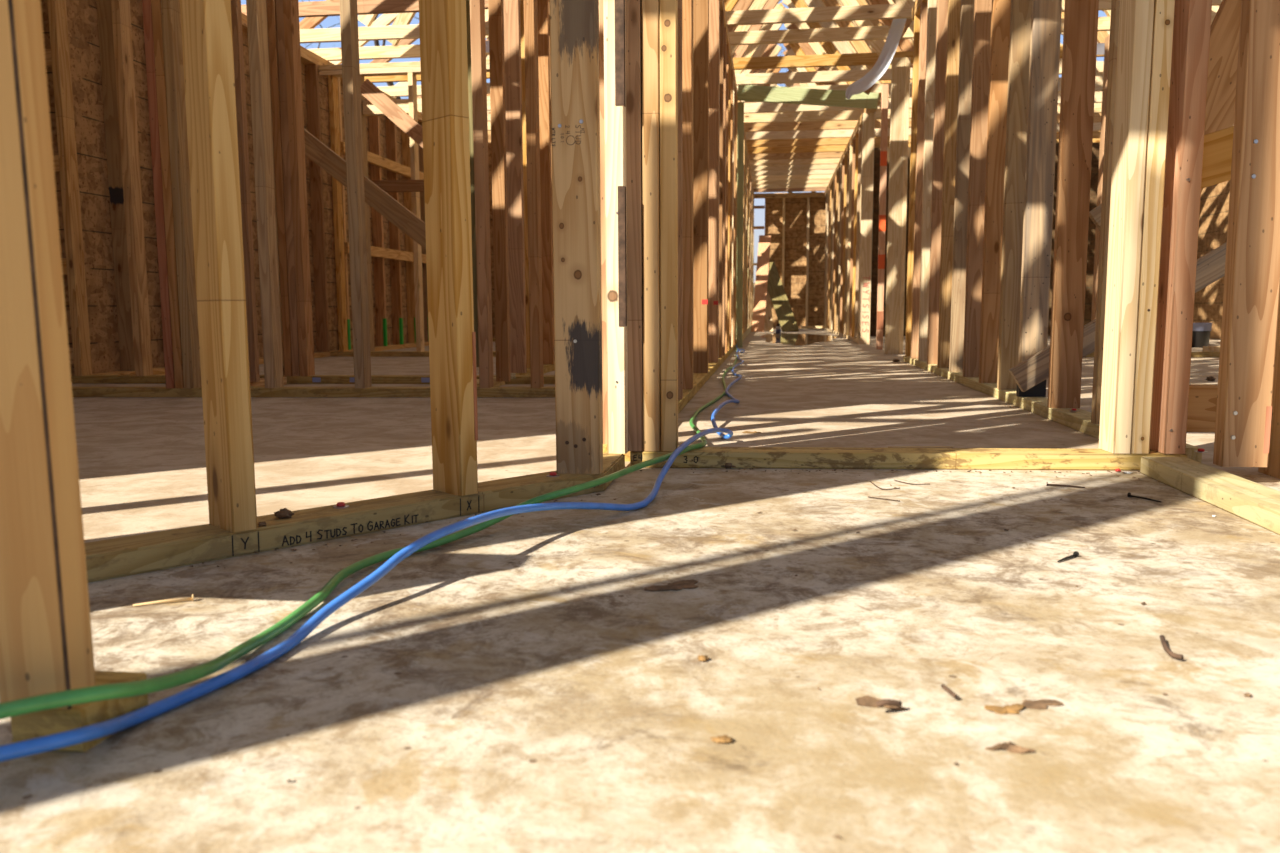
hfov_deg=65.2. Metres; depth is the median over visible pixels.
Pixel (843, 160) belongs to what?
stud
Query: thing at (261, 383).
plate
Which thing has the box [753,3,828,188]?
roof truss
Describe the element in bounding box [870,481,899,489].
root
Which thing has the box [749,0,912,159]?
roof truss
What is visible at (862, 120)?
stud
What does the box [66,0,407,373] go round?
wall
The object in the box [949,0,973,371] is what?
stud
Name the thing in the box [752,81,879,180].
roof truss
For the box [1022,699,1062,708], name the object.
dry leaf
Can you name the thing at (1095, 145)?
wall
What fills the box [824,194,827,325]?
stud
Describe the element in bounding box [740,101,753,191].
plate
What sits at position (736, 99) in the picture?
stud
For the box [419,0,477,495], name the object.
stud
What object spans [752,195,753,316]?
stud
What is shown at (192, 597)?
nail
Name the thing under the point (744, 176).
stud
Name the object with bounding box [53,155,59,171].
blocking
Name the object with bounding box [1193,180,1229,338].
wall
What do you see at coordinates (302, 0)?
bare tree
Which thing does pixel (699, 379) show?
plate
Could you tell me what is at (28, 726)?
plate
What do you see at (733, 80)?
stud
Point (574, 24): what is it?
stud
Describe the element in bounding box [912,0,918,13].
plate
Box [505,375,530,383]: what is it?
plate
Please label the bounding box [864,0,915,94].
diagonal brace
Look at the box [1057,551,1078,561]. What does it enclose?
nail
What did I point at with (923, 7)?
stud
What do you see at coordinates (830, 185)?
stud
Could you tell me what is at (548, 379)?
plate
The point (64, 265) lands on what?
blocking
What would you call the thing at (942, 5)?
stud
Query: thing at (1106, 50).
stud
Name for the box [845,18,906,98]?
flexible duct
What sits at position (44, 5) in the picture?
wall
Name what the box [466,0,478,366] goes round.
stud
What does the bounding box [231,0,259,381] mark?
stud
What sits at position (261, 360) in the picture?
plate
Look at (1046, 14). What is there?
stud
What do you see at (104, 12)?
stud
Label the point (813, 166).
roof truss
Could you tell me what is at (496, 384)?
plate
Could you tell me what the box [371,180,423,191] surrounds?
brace
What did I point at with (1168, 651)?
twig
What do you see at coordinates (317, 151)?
diagonal brace
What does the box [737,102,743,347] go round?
post
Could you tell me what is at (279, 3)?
stud
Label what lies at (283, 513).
clod
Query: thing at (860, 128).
stud
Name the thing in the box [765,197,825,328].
wall
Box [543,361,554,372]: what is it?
plate
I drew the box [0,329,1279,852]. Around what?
floor
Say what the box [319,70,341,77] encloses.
plate
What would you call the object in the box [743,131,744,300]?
stud
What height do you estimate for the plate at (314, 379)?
0.040 m
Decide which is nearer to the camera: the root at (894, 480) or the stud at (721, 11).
the root at (894, 480)
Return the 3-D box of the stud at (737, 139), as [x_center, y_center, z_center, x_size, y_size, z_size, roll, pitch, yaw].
[0.947,-2.008,9.935,0.085,2.230,0.041,1,7,7]
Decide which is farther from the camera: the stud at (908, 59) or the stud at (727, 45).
the stud at (908, 59)
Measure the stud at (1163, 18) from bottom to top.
2.280 m
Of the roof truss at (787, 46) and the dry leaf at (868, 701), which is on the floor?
the dry leaf at (868, 701)
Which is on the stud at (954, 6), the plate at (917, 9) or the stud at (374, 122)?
the plate at (917, 9)
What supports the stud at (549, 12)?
on the plate at (548, 368)
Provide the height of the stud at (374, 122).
2.280 m
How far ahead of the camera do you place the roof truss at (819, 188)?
17.51 m
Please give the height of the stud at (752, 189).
2.230 m
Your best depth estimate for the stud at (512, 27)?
5.25 m
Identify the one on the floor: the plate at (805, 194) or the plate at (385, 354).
the plate at (385, 354)
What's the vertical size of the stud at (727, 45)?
2.280 m
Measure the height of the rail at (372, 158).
0.090 m
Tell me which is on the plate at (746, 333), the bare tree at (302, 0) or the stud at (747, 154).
the stud at (747, 154)
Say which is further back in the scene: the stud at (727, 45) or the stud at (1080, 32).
the stud at (727, 45)
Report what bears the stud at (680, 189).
on the plate at (699, 379)
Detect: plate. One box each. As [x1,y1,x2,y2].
[11,670,147,751]
[72,375,165,383]
[72,387,554,396]
[84,453,624,582]
[92,371,134,374]
[153,367,164,374]
[241,12,246,20]
[242,19,247,33]
[250,377,286,386]
[259,357,263,363]
[283,375,354,383]
[300,45,334,64]
[301,51,325,71]
[314,350,338,357]
[319,64,341,69]
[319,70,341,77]
[331,351,353,356]
[360,61,420,68]
[360,67,420,76]
[370,351,428,356]
[371,375,429,383]
[374,343,415,350]
[477,377,504,386]
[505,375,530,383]
[515,368,529,374]
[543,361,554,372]
[544,375,554,383]
[603,344,735,461]
[630,447,1186,470]
[720,0,736,98]
[723,0,737,92]
[736,326,751,343]
[738,100,753,194]
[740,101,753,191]
[754,192,824,198]
[822,328,857,342]
[825,93,880,192]
[825,97,880,196]
[903,355,1201,462]
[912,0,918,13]
[912,0,927,20]
[1085,351,1219,356]
[1140,456,1279,534]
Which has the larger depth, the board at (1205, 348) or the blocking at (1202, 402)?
the board at (1205, 348)
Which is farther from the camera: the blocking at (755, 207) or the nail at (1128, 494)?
the blocking at (755, 207)
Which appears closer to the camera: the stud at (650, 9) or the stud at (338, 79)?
the stud at (650, 9)
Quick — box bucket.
[1192,323,1212,347]
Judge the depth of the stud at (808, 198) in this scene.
17.82 m
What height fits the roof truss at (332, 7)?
3.026 m
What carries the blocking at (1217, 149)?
attached to the stud at (1192, 18)
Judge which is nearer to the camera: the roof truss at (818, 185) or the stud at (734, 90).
the stud at (734, 90)
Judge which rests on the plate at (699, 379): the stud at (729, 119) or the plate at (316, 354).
the stud at (729, 119)
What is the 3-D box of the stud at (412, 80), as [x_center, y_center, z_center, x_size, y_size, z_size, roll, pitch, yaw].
[-1.804,-1.747,8.060,0.041,2.280,0.094,1,7,7]
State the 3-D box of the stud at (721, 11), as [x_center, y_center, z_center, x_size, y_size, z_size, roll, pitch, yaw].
[0.510,-1.601,6.719,0.094,2.280,0.041,1,7,7]
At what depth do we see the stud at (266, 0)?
5.18 m
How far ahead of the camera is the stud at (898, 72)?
7.96 m
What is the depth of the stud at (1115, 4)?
2.84 m
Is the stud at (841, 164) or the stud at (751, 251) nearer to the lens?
the stud at (841, 164)
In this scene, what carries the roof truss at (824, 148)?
on the plate at (309, 53)
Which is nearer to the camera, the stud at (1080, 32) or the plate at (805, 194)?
the stud at (1080, 32)
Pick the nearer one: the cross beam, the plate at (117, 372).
the plate at (117, 372)
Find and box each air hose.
[0,344,744,761]
[0,347,737,719]
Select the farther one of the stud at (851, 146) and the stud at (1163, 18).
the stud at (851, 146)
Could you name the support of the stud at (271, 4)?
on the plate at (314, 379)
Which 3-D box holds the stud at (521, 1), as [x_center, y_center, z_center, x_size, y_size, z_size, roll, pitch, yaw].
[-0.640,-1.470,5.658,0.093,2.280,0.041,1,7,7]
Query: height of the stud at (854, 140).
2.280 m
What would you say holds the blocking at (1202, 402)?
attached to the stud at (1192, 18)
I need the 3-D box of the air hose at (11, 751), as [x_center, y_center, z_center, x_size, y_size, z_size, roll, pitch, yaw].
[0.537,-0.372,6.072,0.475,0.070,10.888,1,7,9]
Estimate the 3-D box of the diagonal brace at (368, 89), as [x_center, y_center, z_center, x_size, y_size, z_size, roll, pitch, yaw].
[-1.740,-2.301,7.894,0.980,0.883,0.040,1,7,7]
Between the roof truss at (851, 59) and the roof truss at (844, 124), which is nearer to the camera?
the roof truss at (851, 59)
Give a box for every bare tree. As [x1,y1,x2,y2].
[302,0,338,48]
[373,14,487,98]
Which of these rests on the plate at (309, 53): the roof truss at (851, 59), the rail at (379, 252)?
the roof truss at (851, 59)
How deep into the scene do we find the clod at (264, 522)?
1.59 m
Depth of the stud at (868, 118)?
10.17 m
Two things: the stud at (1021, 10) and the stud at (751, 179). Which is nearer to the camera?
the stud at (1021, 10)
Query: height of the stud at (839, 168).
2.280 m
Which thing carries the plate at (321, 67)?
on the plate at (323, 73)
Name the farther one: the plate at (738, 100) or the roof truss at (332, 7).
the plate at (738, 100)
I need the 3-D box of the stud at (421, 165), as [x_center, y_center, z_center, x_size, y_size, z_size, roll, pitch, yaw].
[-2.287,-2.042,10.576,0.094,2.280,0.041,1,7,7]
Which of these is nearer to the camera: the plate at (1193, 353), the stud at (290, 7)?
the stud at (290, 7)
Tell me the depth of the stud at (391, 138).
9.77 m
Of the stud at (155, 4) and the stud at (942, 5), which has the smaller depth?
the stud at (155, 4)
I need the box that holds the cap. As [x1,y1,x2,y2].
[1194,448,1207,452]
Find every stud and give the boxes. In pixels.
[0,0,95,709]
[47,0,91,375]
[96,0,134,370]
[111,0,152,375]
[142,0,174,387]
[151,0,183,387]
[161,0,201,387]
[180,0,256,532]
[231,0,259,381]
[246,0,283,387]
[266,0,284,374]
[267,0,291,375]
[276,0,299,375]
[283,0,314,375]
[305,64,329,351]
[328,75,347,351]
[328,78,350,349]
[339,0,371,387]
[360,75,374,351]
[368,116,387,345]
[385,116,403,343]
[401,129,415,342]
[408,72,424,351]
[418,122,428,341]
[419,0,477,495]
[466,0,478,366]
[470,0,493,387]
[488,0,510,381]
[503,0,526,372]
[520,0,529,367]
[524,0,543,387]
[537,0,553,363]
[549,0,602,473]
[549,12,554,360]
[599,0,606,443]
[603,0,627,453]
[625,0,643,450]
[642,0,660,450]
[659,0,677,450]
[678,0,682,399]
[682,0,692,388]
[692,0,692,237]
[693,0,708,372]
[708,0,719,361]
[708,110,708,296]
[718,24,719,361]
[719,10,723,357]
[722,27,725,354]
[725,44,728,352]
[725,201,725,249]
[727,57,730,350]
[729,69,732,348]
[731,80,733,346]
[733,90,735,344]
[735,99,737,343]
[736,139,737,336]
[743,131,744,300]
[743,176,744,332]
[744,143,746,331]
[745,160,746,330]
[746,154,747,329]
[747,163,748,328]
[747,219,747,316]
[748,168,749,328]
[749,176,750,326]
[749,231,749,306]
[750,179,751,325]
[751,191,751,250]
[751,251,751,325]
[752,189,752,241]
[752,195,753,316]
[752,242,752,313]
[753,245,753,290]
[782,198,784,286]
[805,197,809,325]
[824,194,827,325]
[825,191,828,325]
[827,188,829,327]
[828,185,831,328]
[829,182,832,328]
[831,179,834,329]
[832,175,836,329]
[834,172,838,330]
[836,168,840,330]
[838,164,841,331]
[840,159,844,332]
[842,155,846,333]
[844,150,849,333]
[846,145,852,334]
[849,139,855,335]
[851,133,858,336]
[854,127,861,337]
[857,120,862,338]
[858,113,874,343]
[876,84,888,349]
[885,57,905,353]
[898,57,910,353]
[905,15,919,355]
[911,2,927,357]
[918,0,936,360]
[927,0,947,363]
[937,0,960,367]
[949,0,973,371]
[963,0,991,376]
[979,0,1010,382]
[997,0,1031,389]
[1016,0,1061,396]
[1047,0,1098,407]
[1091,0,1119,423]
[1091,35,1109,320]
[1099,0,1153,453]
[1131,0,1174,453]
[1150,0,1211,453]
[1213,0,1279,466]
[1258,296,1279,478]
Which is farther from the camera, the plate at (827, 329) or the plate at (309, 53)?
the plate at (827, 329)
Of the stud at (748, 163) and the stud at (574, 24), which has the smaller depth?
the stud at (574, 24)
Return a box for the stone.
[1206,376,1215,380]
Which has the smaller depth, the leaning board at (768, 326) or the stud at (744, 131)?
the stud at (744, 131)
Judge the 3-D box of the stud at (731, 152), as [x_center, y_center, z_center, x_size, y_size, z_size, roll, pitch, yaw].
[0.722,-1.794,8.345,0.093,2.280,0.040,1,7,7]
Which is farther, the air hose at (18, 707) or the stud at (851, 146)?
the stud at (851, 146)
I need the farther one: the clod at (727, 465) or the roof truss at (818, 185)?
the roof truss at (818, 185)
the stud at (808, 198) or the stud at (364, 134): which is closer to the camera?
the stud at (364, 134)
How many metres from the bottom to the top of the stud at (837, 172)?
2.280 m
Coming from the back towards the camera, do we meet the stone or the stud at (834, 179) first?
the stud at (834, 179)
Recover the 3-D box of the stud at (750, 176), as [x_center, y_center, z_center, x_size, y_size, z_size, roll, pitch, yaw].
[1.602,-2.598,14.908,0.093,2.230,0.041,1,7,7]
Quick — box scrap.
[984,704,1023,713]
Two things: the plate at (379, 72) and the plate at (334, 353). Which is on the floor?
the plate at (334, 353)
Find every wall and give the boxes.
[40,0,74,381]
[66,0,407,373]
[488,134,494,337]
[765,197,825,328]
[870,142,1099,335]
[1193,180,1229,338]
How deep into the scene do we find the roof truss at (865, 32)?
7.67 m
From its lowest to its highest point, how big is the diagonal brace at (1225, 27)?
1.452 m
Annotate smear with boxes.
[644,579,697,590]
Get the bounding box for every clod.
[258,521,265,526]
[274,508,293,518]
[698,655,709,661]
[710,735,732,743]
[721,463,735,468]
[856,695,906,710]
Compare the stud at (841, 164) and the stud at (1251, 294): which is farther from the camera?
the stud at (841, 164)
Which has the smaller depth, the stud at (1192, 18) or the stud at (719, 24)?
the stud at (1192, 18)
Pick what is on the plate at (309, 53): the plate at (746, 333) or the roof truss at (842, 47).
the roof truss at (842, 47)
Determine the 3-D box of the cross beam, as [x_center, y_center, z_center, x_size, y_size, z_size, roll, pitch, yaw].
[1.551,-3.063,9.284,1.297,0.258,0.040,1,7,7]
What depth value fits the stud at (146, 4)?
4.33 m
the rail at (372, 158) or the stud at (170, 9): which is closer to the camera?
the stud at (170, 9)
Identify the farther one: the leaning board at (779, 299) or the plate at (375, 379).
the leaning board at (779, 299)
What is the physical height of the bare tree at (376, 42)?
12.764 m
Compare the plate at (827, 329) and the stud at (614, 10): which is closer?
the stud at (614, 10)
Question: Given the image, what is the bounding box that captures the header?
[363,99,408,115]
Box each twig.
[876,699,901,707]
[941,684,956,697]
[1159,635,1183,659]
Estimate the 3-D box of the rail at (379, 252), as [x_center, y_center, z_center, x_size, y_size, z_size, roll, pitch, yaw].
[-2.136,-1.843,11.229,0.040,0.090,5.600,1,7,7]
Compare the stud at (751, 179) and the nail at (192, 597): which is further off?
the stud at (751, 179)
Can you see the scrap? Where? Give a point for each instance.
(1014, 708)
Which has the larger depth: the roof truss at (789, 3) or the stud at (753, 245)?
the stud at (753, 245)
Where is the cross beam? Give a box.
[737,85,878,108]
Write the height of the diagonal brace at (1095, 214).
0.785 m
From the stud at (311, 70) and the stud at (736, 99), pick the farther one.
the stud at (736, 99)
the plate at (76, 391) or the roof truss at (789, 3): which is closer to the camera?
the plate at (76, 391)
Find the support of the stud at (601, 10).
on the plate at (699, 379)
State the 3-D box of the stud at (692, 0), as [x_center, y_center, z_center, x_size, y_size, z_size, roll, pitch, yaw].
[0.174,-1.297,4.154,0.093,2.280,0.040,1,7,7]
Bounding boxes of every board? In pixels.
[751,235,770,331]
[764,271,772,331]
[767,262,798,331]
[801,326,826,327]
[1202,346,1219,350]
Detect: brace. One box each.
[304,129,491,275]
[360,79,422,147]
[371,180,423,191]
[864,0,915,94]
[1009,242,1226,391]
[1089,125,1233,230]
[1201,0,1241,191]
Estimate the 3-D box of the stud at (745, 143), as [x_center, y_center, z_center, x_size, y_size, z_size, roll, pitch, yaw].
[1.224,-2.255,12.013,0.093,2.230,0.041,1,7,7]
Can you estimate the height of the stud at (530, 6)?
2.280 m
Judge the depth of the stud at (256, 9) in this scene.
4.33 m
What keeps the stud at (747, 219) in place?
on the plate at (746, 333)
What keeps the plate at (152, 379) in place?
on the floor
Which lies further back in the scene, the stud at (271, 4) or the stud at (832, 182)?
the stud at (832, 182)
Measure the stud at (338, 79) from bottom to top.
2.280 m
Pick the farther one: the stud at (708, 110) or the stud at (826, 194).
the stud at (826, 194)
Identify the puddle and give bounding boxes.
[760,333,836,344]
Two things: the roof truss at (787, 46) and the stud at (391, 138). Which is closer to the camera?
the stud at (391, 138)
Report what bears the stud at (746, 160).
on the plate at (746, 333)
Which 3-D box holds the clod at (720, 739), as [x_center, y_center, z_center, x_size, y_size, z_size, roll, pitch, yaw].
[0.072,0.276,0.882,0.020,0.005,0.014,1,7,7]
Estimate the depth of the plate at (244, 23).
6.89 m
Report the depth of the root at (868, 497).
1.98 m
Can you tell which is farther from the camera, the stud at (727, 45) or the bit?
the stud at (727, 45)
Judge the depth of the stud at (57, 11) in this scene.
5.22 m
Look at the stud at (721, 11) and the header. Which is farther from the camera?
the header
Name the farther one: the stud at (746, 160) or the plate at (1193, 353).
the stud at (746, 160)
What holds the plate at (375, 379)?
on the floor
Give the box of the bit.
[985,742,1034,753]
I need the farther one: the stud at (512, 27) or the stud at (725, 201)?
the stud at (725, 201)
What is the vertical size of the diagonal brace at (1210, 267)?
0.794 m
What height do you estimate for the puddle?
0.002 m
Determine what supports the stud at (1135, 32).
on the plate at (704, 457)
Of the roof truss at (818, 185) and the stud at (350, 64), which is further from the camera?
the roof truss at (818, 185)
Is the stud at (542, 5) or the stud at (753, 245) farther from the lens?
the stud at (753, 245)
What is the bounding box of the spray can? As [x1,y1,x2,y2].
[776,324,780,335]
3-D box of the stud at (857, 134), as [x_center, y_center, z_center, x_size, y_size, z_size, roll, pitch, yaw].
[2.477,-2.160,11.372,0.093,2.280,0.040,1,7,7]
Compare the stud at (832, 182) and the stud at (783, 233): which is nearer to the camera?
the stud at (832, 182)
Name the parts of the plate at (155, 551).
anchor cap, anchor cap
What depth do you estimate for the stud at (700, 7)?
5.15 m
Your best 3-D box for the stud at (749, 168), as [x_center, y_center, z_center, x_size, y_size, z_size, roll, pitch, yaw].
[1.493,-2.500,14.080,0.093,2.230,0.040,1,7,7]
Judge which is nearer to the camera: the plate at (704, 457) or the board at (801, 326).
the plate at (704, 457)
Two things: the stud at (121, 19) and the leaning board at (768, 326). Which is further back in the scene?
the leaning board at (768, 326)
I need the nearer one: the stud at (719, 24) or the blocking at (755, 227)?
the stud at (719, 24)
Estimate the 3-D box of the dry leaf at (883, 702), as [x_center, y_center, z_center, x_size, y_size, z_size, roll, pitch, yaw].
[0.234,0.260,0.939,0.027,0.011,0.008,-2,7,-17]
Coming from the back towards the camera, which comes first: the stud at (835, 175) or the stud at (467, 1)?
the stud at (835, 175)
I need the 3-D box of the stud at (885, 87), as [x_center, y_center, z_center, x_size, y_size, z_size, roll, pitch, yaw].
[2.159,-1.848,8.911,0.057,2.320,0.042,0,7,7]
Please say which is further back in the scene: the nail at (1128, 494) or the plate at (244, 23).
the plate at (244, 23)
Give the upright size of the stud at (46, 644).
2.300 m
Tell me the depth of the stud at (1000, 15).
4.39 m
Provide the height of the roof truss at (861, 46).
3.026 m
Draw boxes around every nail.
[133,594,193,605]
[1047,482,1084,487]
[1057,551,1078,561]
[1127,493,1160,501]
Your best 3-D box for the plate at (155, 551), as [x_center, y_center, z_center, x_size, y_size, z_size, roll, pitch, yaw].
[-0.606,0.156,1.745,1.714,0.047,0.253,-7,9,-44]
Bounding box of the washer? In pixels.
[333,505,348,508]
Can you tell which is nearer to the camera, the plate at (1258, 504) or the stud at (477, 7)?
the plate at (1258, 504)
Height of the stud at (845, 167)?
2.280 m
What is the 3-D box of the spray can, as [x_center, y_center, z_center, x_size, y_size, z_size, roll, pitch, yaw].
[1.876,-1.311,13.562,0.067,0.165,0.067,1,7,7]
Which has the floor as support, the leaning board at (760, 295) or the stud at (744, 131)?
the leaning board at (760, 295)
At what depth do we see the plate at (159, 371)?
5.95 m
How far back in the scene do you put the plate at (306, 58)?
7.86 m
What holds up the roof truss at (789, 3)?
on the plate at (309, 53)
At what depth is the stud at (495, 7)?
4.63 m
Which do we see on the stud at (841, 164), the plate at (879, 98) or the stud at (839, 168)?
the plate at (879, 98)
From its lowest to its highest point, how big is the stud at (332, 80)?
2.280 m
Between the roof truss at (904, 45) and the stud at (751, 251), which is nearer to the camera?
the roof truss at (904, 45)
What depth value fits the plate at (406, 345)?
9.68 m
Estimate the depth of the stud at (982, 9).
4.75 m
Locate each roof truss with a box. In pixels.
[241,0,487,17]
[299,0,1219,60]
[300,0,1221,42]
[329,0,1104,82]
[370,0,1103,96]
[394,0,1218,112]
[417,0,1102,120]
[487,0,1103,130]
[488,0,1109,133]
[732,1,1100,139]
[734,0,1099,146]
[734,0,1099,153]
[749,0,840,165]
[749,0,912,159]
[750,0,872,170]
[751,23,912,175]
[752,0,830,184]
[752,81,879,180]
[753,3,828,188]
[754,23,826,192]
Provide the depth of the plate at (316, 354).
8.11 m
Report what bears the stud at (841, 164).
on the plate at (827, 329)
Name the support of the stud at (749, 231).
on the plate at (746, 333)
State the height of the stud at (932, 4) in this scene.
2.280 m
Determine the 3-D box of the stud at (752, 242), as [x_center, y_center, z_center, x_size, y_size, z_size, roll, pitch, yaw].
[1.869,-2.844,16.974,0.094,2.230,0.041,1,7,7]
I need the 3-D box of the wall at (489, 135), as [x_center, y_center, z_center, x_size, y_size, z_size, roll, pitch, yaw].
[-0.521,-2.192,11.603,3.150,2.400,0.013,1,7,7]
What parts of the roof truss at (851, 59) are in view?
gusset plate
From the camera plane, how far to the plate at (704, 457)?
2.36 m
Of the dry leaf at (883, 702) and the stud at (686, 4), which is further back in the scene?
the stud at (686, 4)
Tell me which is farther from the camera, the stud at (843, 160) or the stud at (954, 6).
the stud at (843, 160)
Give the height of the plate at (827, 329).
0.040 m
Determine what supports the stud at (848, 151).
on the plate at (827, 329)
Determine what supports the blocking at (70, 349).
attached to the stud at (57, 11)
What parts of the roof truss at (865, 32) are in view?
gusset plate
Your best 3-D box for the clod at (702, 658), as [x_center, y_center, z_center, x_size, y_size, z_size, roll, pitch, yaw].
[0.069,0.251,1.084,0.014,0.006,0.011,1,7,7]
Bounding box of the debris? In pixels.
[109,468,1166,838]
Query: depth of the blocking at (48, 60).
5.18 m
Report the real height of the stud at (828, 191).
2.280 m
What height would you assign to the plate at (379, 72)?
0.040 m
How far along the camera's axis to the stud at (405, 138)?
10.19 m
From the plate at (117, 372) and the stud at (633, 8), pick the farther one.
the plate at (117, 372)
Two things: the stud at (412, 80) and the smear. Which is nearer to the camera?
the smear
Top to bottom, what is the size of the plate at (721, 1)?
0.040 m
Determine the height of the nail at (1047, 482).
0.009 m
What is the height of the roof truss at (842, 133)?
3.026 m
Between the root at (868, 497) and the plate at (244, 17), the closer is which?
the root at (868, 497)
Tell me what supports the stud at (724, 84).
on the plate at (699, 379)
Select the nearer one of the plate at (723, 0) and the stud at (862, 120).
the plate at (723, 0)
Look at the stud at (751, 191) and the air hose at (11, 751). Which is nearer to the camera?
the air hose at (11, 751)
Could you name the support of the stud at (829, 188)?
on the plate at (827, 329)
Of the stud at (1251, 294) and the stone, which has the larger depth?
the stone
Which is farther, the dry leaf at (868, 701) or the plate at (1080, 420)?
the plate at (1080, 420)
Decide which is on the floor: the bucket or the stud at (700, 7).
the bucket
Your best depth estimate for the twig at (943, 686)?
0.98 m
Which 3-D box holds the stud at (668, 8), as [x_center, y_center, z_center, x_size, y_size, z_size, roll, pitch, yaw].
[0.066,-1.078,2.305,0.039,2.280,0.093,0,7,4]
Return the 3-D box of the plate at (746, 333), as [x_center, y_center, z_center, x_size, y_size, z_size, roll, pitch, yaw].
[1.495,-1.349,14.226,0.093,0.090,9.000,1,7,7]
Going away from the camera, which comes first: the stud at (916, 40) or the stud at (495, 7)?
the stud at (495, 7)
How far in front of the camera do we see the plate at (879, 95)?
12.11 m
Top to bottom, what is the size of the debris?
0.004 m
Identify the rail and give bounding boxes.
[340,142,423,179]
[344,242,425,263]
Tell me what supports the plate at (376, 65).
on the plate at (379, 72)
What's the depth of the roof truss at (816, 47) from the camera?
10.86 m
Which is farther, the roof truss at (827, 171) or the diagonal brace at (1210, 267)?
the roof truss at (827, 171)
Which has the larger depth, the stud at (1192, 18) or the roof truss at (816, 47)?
the roof truss at (816, 47)
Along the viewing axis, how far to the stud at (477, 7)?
4.25 m
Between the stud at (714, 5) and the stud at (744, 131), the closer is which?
the stud at (714, 5)
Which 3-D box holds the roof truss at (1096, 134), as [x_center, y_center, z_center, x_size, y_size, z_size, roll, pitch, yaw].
[2.276,-5.028,12.357,9.253,3.026,0.042,1,7,7]
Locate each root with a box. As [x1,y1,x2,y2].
[868,497,899,500]
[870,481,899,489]
[894,480,927,484]
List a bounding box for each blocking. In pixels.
[44,49,51,67]
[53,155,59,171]
[61,258,66,274]
[69,348,73,363]
[754,206,764,208]
[754,226,763,228]
[1187,384,1217,431]
[1201,126,1233,188]
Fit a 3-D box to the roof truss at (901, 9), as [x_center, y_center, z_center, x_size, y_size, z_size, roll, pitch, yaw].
[1.563,-4.379,6.891,9.253,3.026,0.042,1,7,7]
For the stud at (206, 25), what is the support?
on the plate at (155, 551)

